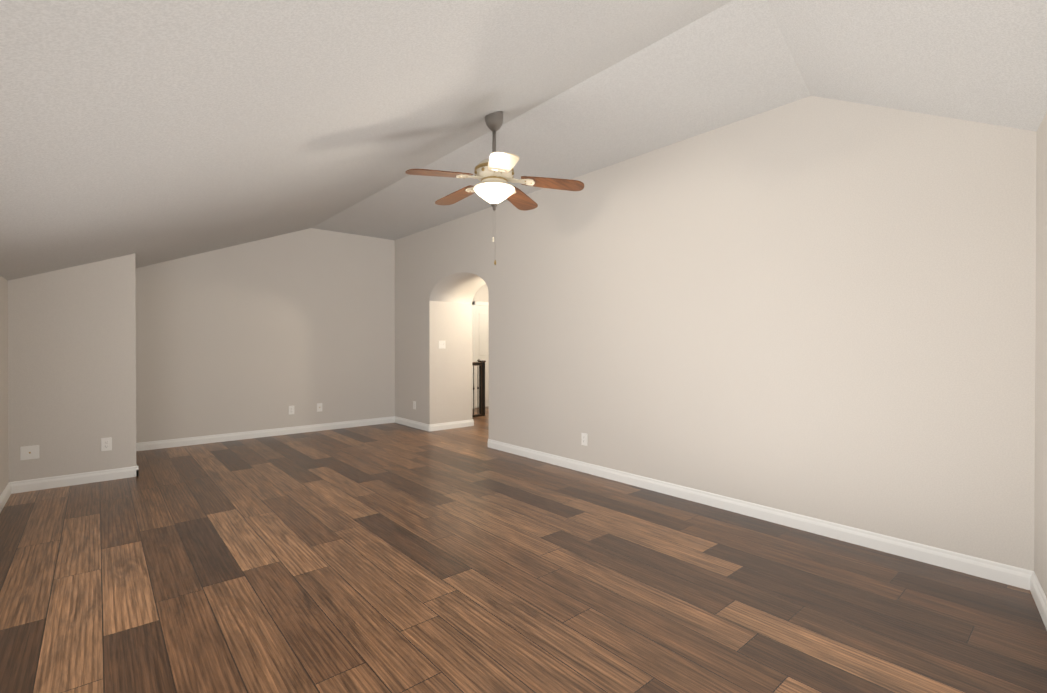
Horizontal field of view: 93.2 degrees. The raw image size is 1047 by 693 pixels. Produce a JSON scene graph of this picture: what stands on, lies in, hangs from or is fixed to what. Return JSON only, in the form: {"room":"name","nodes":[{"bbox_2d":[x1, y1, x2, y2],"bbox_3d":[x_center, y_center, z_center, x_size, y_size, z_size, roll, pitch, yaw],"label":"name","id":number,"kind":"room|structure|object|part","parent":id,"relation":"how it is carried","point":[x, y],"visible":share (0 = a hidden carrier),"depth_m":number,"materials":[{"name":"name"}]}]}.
{"room":"empty bonus room","nodes":[
{"label":"empty bonus room","id":0,"kind":"room"},
{"bbox_2d":[0,276,8,494],"bbox_3d":[-2.111,-0.351,1.453,0.150,3.250,7.180,0,0,-41],"label":"wall","id":1,"kind":"structure","parent":0,"point":[4,464],"depth_m":4.04,"materials":[{"name":"paint"}]},
{"bbox_2d":[0,481,15,512],"bbox_3d":[-2.179,1.223,1.667,0.016,0.100,6.780,0,0,-41],"label":"baseboard","id":2,"kind":"structure","parent":1,"relation":"attached to","point":[10,489],"depth_m":4.05,"materials":[{"name":"white wood"}]},
{"bbox_2d":[8,254,135,481],"bbox_3d":[-4.608,-0.370,4.977,1.050,3.250,1.420,0,0,-41],"label":"wall","id":3,"kind":"structure","parent":0,"point":[71,367],"depth_m":4.49,"materials":[{"name":"paint"}]},
{"bbox_2d":[20,445,38,459],"bbox_3d":[-4.295,0.924,4.306,0.118,0.118,0.016,0,0,-41],"label":"electrical outlet","id":4,"kind":"object","parent":3,"relation":"attached to","point":[28,452],"visible":1,"depth_m":4.31,"materials":[{"name":"white plastic"}]},
{"bbox_2d":[16,467,131,492],"bbox_3d":[-4.059,1.208,4.511,0.810,0.100,0.016,0,0,-41],"label":"baseboard","id":5,"kind":"structure","parent":3,"relation":"attached to","point":[126,472],"depth_m":4.48,"materials":[{"name":"white wood"}]},
{"bbox_2d":[101,437,111,450],"bbox_3d":[-3.911,0.917,4.642,0.078,0.123,0.009,0,0,-41],"label":"electrical outlet","id":6,"kind":"object","parent":3,"relation":"attached to","point":[106,444],"visible":1,"depth_m":4.64,"materials":[{"name":"white plastic"}]},
{"bbox_2d":[132,464,138,476],"bbox_3d":[-4.187,1.203,5.312,0.016,0.100,1.396,0,0,-41],"label":"baseboard","id":7,"kind":"structure","parent":3,"relation":"attached to","point":[135,469],"depth_m":4.77,"materials":[{"name":"white wood"}]},
{"bbox_2d":[135,228,394,442],"bbox_3d":[-3.833,-0.379,6.681,4.450,3.250,0.150,0,0,-41],"label":"wall","id":8,"kind":"structure","parent":0,"point":[263,334],"depth_m":6.84,"materials":[{"name":"paint"}]},
{"bbox_2d":[136,417,391,450],"bbox_3d":[-3.382,1.194,6.970,3.400,0.100,0.016,0,0,-41],"label":"baseboard","id":9,"kind":"structure","parent":8,"relation":"attached to","point":[141,446],"depth_m":6.72,"materials":[{"name":"white wood"}]},
{"bbox_2d":[289,406,293,414],"bbox_3d":[-3.301,0.904,7.043,0.078,0.123,0.009,0,0,-41],"label":"electrical outlet","id":10,"kind":"object","parent":8,"relation":"attached to","point":[291,409],"visible":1,"depth_m":7.04,"materials":[{"name":"white plastic"}]},
{"bbox_2d":[317,403,321,411],"bbox_3d":[-3.003,0.897,7.295,0.078,0.123,0.016,0,0,-41],"label":"electrical outlet","id":11,"kind":"object","parent":8,"relation":"attached to","point":[319,407],"visible":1,"depth_m":7.29,"materials":[{"name":"white plastic"}]},
{"bbox_2d":[473,284,488,407],"bbox_3d":[-1.010,-0.072,9.910,2.520,2.600,0.150,0,0,-41],"label":"wall","id":12,"kind":"structure","parent":0,"point":[481,294],"depth_m":9.95,"materials":[{"name":"paint"}]},
{"bbox_2d":[472,301,488,408],"bbox_3d":[-0.667,0.165,10.095,0.950,2.125,0.020,0,0,-41],"label":"door frame","id":13,"kind":"structure","parent":12,"relation":"attached to","point":[474,303],"depth_m":9.80,"materials":[{"name":"white wood"}]},
{"bbox_2d":[475,305,488,407],"bbox_3d":[-0.650,0.197,10.075,0.796,2.036,0.071,0,0,-41],"label":"hall door","id":14,"kind":"structure","parent":12,"relation":"in","point":[481,332],"depth_m":9.95,"materials":[{"name":"white wood"}]},
{"bbox_2d":[0,407,1046,692],"bbox_3d":[0.003,1.306,4.882,8.200,0.100,9.600,0,0,-41],"label":"floor","id":15,"kind":"structure","parent":0,"point":[390,557],"depth_m":2.58,"materials":[{"name":"brown wood"}]},
{"bbox_2d":[472,360,485,416],"bbox_3d":[-0.943,0.743,8.619,0.650,0.985,0.100,0,0,-41],"label":"stair railing","id":16,"kind":"object","parent":15,"relation":"on","point":[481,364],"visible":0.5,"depth_m":8.76,"materials":[{"name":"grey metal"}]},
{"bbox_2d":[0,0,1046,280],"bbox_3d":[-1.023,-1.133,3.456,4.500,1.388,8.600,0,0,-41],"label":"ceiling","id":17,"kind":"structure","parent":0,"point":[148,132],"depth_m":2.42,"materials":[{"name":"paint"}]},
{"bbox_2d":[405,111,583,264],"bbox_3d":[-0.235,-1.089,3.388,1.174,1.066,1.152,0,0,-41],"label":"ceiling fan","id":18,"kind":"object","parent":17,"relation":"hanging from","point":[494,173],"visible":1,"depth_m":3.32,"materials":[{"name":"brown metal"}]},
{"bbox_3d":[-0.200,-1.023,3.374,0.278,0.101,0.278,0,0,-41],"label":"lamp shade","id":19,"kind":"part","parent":18,"relation":"part of","materials":[{"name":"white glass"}]},
{"bbox_2d":[395,96,1036,570],"bbox_3d":[0.751,-0.372,5.353,0.760,3.250,9.350,0,0,-41],"label":"wall","id":20,"kind":"structure","parent":0,"point":[817,308],"depth_m":3.52,"materials":[{"name":"paint"}]},
{"bbox_2d":[392,416,431,430],"bbox_3d":[-1.725,1.191,7.639,0.016,0.100,1.086,0,0,-41],"label":"baseboard","id":21,"kind":"structure","parent":20,"relation":"attached to","point":[403,421],"depth_m":7.61,"materials":[{"name":"white wood"}]},
{"bbox_2d":[439,341,444,348],"bbox_3d":[-1.210,-0.028,7.369,0.118,0.117,0.018,0,0,-41],"label":"light switch","id":22,"kind":"object","parent":20,"relation":"attached to","point":[441,344],"visible":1,"depth_m":7.37,"materials":[{"name":"white plastic"}]},
{"bbox_2d":[432,420,471,430],"bbox_3d":[-1.081,1.191,7.488,0.750,0.100,0.016,0,0,-41],"label":"baseboard","id":23,"kind":"structure","parent":20,"relation":"attached to","point":[465,423],"depth_m":7.47,"materials":[{"name":"white wood"}]},
{"bbox_2d":[581,433,586,445],"bbox_3d":[0.607,0.925,4.939,0.009,0.123,0.078,0,0,-41],"label":"electrical outlet","id":24,"kind":"object","parent":20,"relation":"attached to","point":[583,438],"visible":1,"depth_m":4.93,"materials":[{"name":"white plastic"}]},
{"bbox_2d":[488,439,1023,586],"bbox_3d":[1.115,1.209,4.346,0.016,0.100,4.796,0,0,-41],"label":"baseboard","id":25,"kind":"structure","parent":20,"relation":"attached to","point":[979,567],"depth_m":3.39,"materials":[{"name":"white wood"}]},
{"bbox_2d":[1034,113,1046,596],"bbox_3d":[1.321,-0.347,0.813,0.150,3.250,5.000,0,0,39],"label":"wall","id":26,"kind":"structure","parent":0,"point":[1040,546],"depth_m":2.43,"materials":[{"name":"paint"}]},
{"bbox_2d":[1016,569,1046,629],"bbox_3d":[1.296,1.227,0.896,4.200,0.100,0.797,0,0,-41],"label":"baseboard","id":27,"kind":"structure","parent":26,"relation":"attached to","point":[1026,579],"depth_m":2.47,"materials":[{"name":"white wood"}]}
]}

